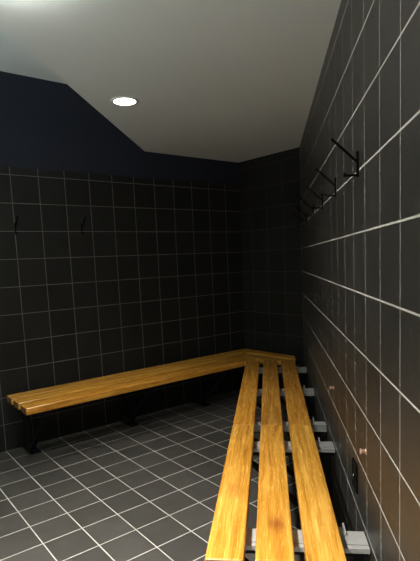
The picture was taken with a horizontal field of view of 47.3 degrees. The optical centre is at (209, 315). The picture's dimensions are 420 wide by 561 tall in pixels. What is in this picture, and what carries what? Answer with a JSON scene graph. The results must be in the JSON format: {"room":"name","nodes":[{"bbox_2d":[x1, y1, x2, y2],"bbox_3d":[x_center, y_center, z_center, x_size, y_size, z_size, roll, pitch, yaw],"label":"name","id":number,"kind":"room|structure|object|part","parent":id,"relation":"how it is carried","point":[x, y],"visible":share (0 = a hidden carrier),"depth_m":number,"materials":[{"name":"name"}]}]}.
{"room":"changing room","nodes":[
{"label":"changing room","id":0,"kind":"room"},
{"bbox_2d":[0,27,65,83],"bbox_3d":[-0.926,-1.527,1.141,4.138,0.100,4.146,-8,8,-38],"label":"ceiling","id":1,"kind":"structure","parent":0,"point":[15,58],"depth_m":3.22,"materials":[{"name":"paint"}]},
{"bbox_2d":[0,71,244,452],"bbox_3d":[-1.762,-0.321,3.297,5.440,2.910,0.120,-8,8,-38],"label":"wall","id":2,"kind":"structure","parent":0,"point":[153,277],"depth_m":3.89,"materials":[{"name":"tile"}]},
{"bbox_2d":[14,215,17,233],"bbox_3d":[-1.386,-0.646,3.434,0.009,0.128,0.088,-8,8,-38],"label":"coat hook","id":3,"kind":"object","parent":2,"relation":"attached to","point":[15,224],"visible":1,"depth_m":3.44,"materials":[{"name":"black metal"}]},
{"bbox_2d":[81,217,85,233],"bbox_3d":[-0.988,-0.699,3.743,0.009,0.128,0.088,-8,8,-38],"label":"coat hook","id":4,"kind":"object","parent":2,"relation":"attached to","point":[84,217],"visible":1,"depth_m":3.75,"materials":[{"name":"black metal"}]},
{"bbox_2d":[0,390,304,560],"bbox_3d":[0.208,1.262,1.066,5.250,0.100,6.010,-8,8,-38],"label":"floor","id":5,"kind":"structure","parent":0,"point":[148,490],"depth_m":2.86,"materials":[{"name":"tile"}]},
{"bbox_2d":[7,349,244,453],"bbox_3d":[-0.434,0.684,4.004,2.292,0.440,0.527,-8,8,-38],"label":"bench","id":6,"kind":"object","parent":5,"relation":"on","point":[42,401],"visible":0.98,"depth_m":3.68,"materials":[{"name":"beige wood"}]},
{"bbox_3d":[-1.369,0.818,3.583,0.040,0.338,0.030,-8,8,-38],"label":"post","id":7,"kind":"part","parent":6,"relation":"part of","materials":[{"name":"black metal"}]},
{"bbox_3d":[-1.321,0.992,3.550,0.080,0.007,0.179,-8,8,-38],"label":"foot plate","id":8,"kind":"part","parent":6,"relation":"part of","materials":[{"name":"black metal"}]},
{"bbox_3d":[-1.239,0.644,3.385,0.050,0.040,0.501,-8,8,-38],"label":"support arm","id":9,"kind":"part","parent":6,"relation":"part of","materials":[{"name":"black metal"}]},
{"bbox_3d":[-0.728,0.733,4.079,0.040,0.338,0.030,-8,8,-38],"label":"post","id":10,"kind":"part","parent":6,"relation":"part of","materials":[{"name":"black metal"}]},
{"bbox_3d":[-0.680,0.908,4.047,0.080,0.007,0.179,-8,8,-38],"label":"foot plate","id":11,"kind":"part","parent":6,"relation":"part of","materials":[{"name":"black metal"}]},
{"bbox_3d":[-0.598,0.560,3.881,0.050,0.040,0.501,-8,8,-38],"label":"support arm","id":12,"kind":"part","parent":6,"relation":"part of","materials":[{"name":"black metal"}]},
{"bbox_3d":[-0.131,0.654,4.542,0.040,0.338,0.030,-8,8,-38],"label":"post","id":13,"kind":"part","parent":6,"relation":"part of","materials":[{"name":"black metal"}]},
{"bbox_3d":[-0.083,0.829,4.510,0.080,0.007,0.179,-8,8,-38],"label":"foot plate","id":14,"kind":"part","parent":6,"relation":"part of","materials":[{"name":"black metal"}]},
{"bbox_2d":[236,349,295,398],"bbox_3d":[0.553,0.584,4.503,0.533,0.440,0.579,-1,7,13],"label":"bench","id":15,"kind":"object","parent":5,"relation":"on","point":[249,354],"visible":0.56,"depth_m":4.37,"materials":[{"name":"brown wood"}]},
{"bbox_2d":[233,360,326,491],"bbox_3d":[0.486,0.711,3.413,0.515,0.440,1.655,-2,7,7],"label":"bench","id":16,"kind":"object","parent":5,"relation":"on","point":[295,395],"visible":0.73,"depth_m":3.11,"materials":[{"name":"brown wood"}]},
{"bbox_3d":[0.577,0.475,4.124,0.496,0.040,0.056,-2,7,7],"label":"support plate","id":17,"kind":"part","parent":16,"relation":"part of","materials":[{"name":"grey metal"}]},
{"bbox_3d":[0.495,0.556,3.444,0.496,0.040,0.056,-2,7,7],"label":"support plate","id":18,"kind":"part","parent":16,"relation":"part of","materials":[{"name":"grey metal"}]},
{"bbox_3d":[0.410,0.639,2.744,0.496,0.040,0.056,-2,7,7],"label":"support plate","id":19,"kind":"part","parent":16,"relation":"part of","materials":[{"name":"grey metal"}]},
{"bbox_3d":[0.806,0.662,4.119,0.030,0.338,0.040,-2,7,7],"label":"post","id":20,"kind":"part","parent":16,"relation":"part of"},
{"bbox_3d":[0.724,0.743,3.438,0.030,0.338,0.040,-2,7,7],"label":"post","id":21,"kind":"part","parent":16,"relation":"part of","materials":[{"name":"black metal"}]},
{"bbox_3d":[0.639,0.826,2.738,0.030,0.338,0.040,-2,7,7],"label":"post","id":22,"kind":"part","parent":16,"relation":"part of","materials":[{"name":"black metal"}]},
{"bbox_2d":[205,425,369,560],"bbox_3d":[0.318,0.877,2.017,0.515,0.440,1.173,-2,7,7],"label":"bench","id":23,"kind":"object","parent":5,"relation":"on","point":[320,538],"visible":1,"depth_m":1.75,"materials":[{"name":"brown wood"}]},
{"bbox_3d":[0.370,0.683,2.425,0.501,0.040,0.050,-2,7,7],"label":"support arm","id":24,"kind":"part","parent":23,"relation":"part of"},
{"bbox_3d":[0.371,0.666,2.422,0.496,0.016,0.102,-2,7,7],"label":"support plate","id":25,"kind":"part","parent":23,"relation":"part of","materials":[{"name":"grey metal"}]},
{"bbox_3d":[0.273,0.779,1.623,0.501,0.040,0.050,-2,7,7],"label":"support arm","id":26,"kind":"part","parent":23,"relation":"part of"},
{"bbox_3d":[0.274,0.761,1.619,0.496,0.016,0.102,-2,7,7],"label":"support plate","id":27,"kind":"part","parent":23,"relation":"part of","materials":[{"name":"grey metal"}]},
{"bbox_3d":[0.601,0.864,2.419,0.030,0.338,0.040,-2,7,7],"label":"post","id":28,"kind":"part","parent":23,"relation":"part of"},
{"bbox_3d":[0.504,0.960,1.616,0.030,0.338,0.040,-2,7,7],"label":"post","id":29,"kind":"part","parent":23,"relation":"part of","materials":[{"name":"black metal"}]},
{"bbox_2d":[0,0,340,162],"bbox_3d":[-0.295,-1.250,0.809,1.316,0.430,7.927,-2,7,7],"label":"ceiling","id":30,"kind":"structure","parent":0,"point":[222,80],"depth_m":2.28,"materials":[{"name":"paint"}]},
{"bbox_2d":[110,96,138,105],"bbox_3d":[-0.498,-1.248,2.801,0.166,0.007,0.166,-2,7,7],"label":"recessed light","id":31,"kind":"object","parent":30,"relation":"in","point":[121,100],"visible":1,"depth_m":2.79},
{"bbox_2d":[238,147,303,388],"bbox_3d":[0.614,-0.573,4.595,0.120,2.910,0.871,-8,9,-41],"label":"wall","id":32,"kind":"structure","parent":0,"point":[269,185],"depth_m":4.53,"materials":[{"name":"tile"}]},
{"bbox_2d":[299,0,419,560],"bbox_3d":[0.437,-0.111,0.606,0.121,2.910,7.632,-2,7,7],"label":"wall","id":33,"kind":"structure","parent":0,"point":[361,251],"depth_m":1.44,"materials":[{"name":"tile"}]},
{"bbox_2d":[295,206,307,222],"bbox_3d":[0.682,-0.753,3.574,0.088,0.128,0.009,-2,7,7],"label":"coat hook","id":34,"kind":"object","parent":33,"relation":"attached to","point":[306,221],"visible":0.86,"depth_m":3.57,"materials":[{"name":"black metal"}]},
{"bbox_2d":[300,197,313,216],"bbox_3d":[0.621,-0.693,3.072,0.088,0.128,0.009,-2,7,7],"label":"coat hook","id":35,"kind":"object","parent":33,"relation":"attached to","point":[300,197],"visible":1,"depth_m":3.06,"materials":[{"name":"black metal"}]},
{"bbox_2d":[306,186,322,208],"bbox_3d":[0.560,-0.633,2.569,0.088,0.128,0.009,-2,7,7],"label":"coat hook","id":36,"kind":"object","parent":33,"relation":"attached to","point":[309,188],"visible":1,"depth_m":2.56,"materials":[{"name":"black metal"}]},
{"bbox_2d":[315,167,336,196],"bbox_3d":[0.500,-0.573,2.066,0.088,0.128,0.009,-2,7,7],"label":"coat hook","id":37,"kind":"object","parent":33,"relation":"attached to","point":[334,184],"visible":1,"depth_m":2.06,"materials":[{"name":"black metal"}]},
{"bbox_3d":[0.541,-0.551,2.064,0.008,0.081,0.009,-2,7,7],"label":"plate","id":38,"kind":"part","parent":37,"relation":"part of","materials":[{"name":"black metal"}]},
{"bbox_2d":[331,138,358,176],"bbox_3d":[0.439,-0.512,1.558,0.088,0.128,0.009,-2,7,7],"label":"coat hook","id":39,"kind":"object","parent":33,"relation":"attached to","point":[336,143],"visible":1,"depth_m":1.55,"materials":[{"name":"black metal"}]},
{"bbox_3d":[0.479,-0.490,1.556,0.008,0.081,0.009,-2,7,7],"label":"plate","id":40,"kind":"part","parent":39,"relation":"part of","materials":[{"name":"black metal"}]},
{"bbox_2d":[352,457,357,493],"bbox_3d":[0.538,0.597,1.785,0.013,0.104,0.084,-2,7,7],"label":"wall outlet","id":41,"kind":"object","parent":33,"relation":"attached to","point":[354,465],"visible":1,"depth_m":1.76,"materials":[{"name":"black plastic"}]},
{"bbox_2d":[360,448,365,453],"bbox_3d":[0.506,0.451,1.584,0.018,0.020,0.020,-2,7,7],"label":"pipe stub","id":42,"kind":"object","parent":33,"relation":"attached to","point":[362,451],"visible":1,"depth_m":1.58,"materials":[{"name":"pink metal"}]}
]}

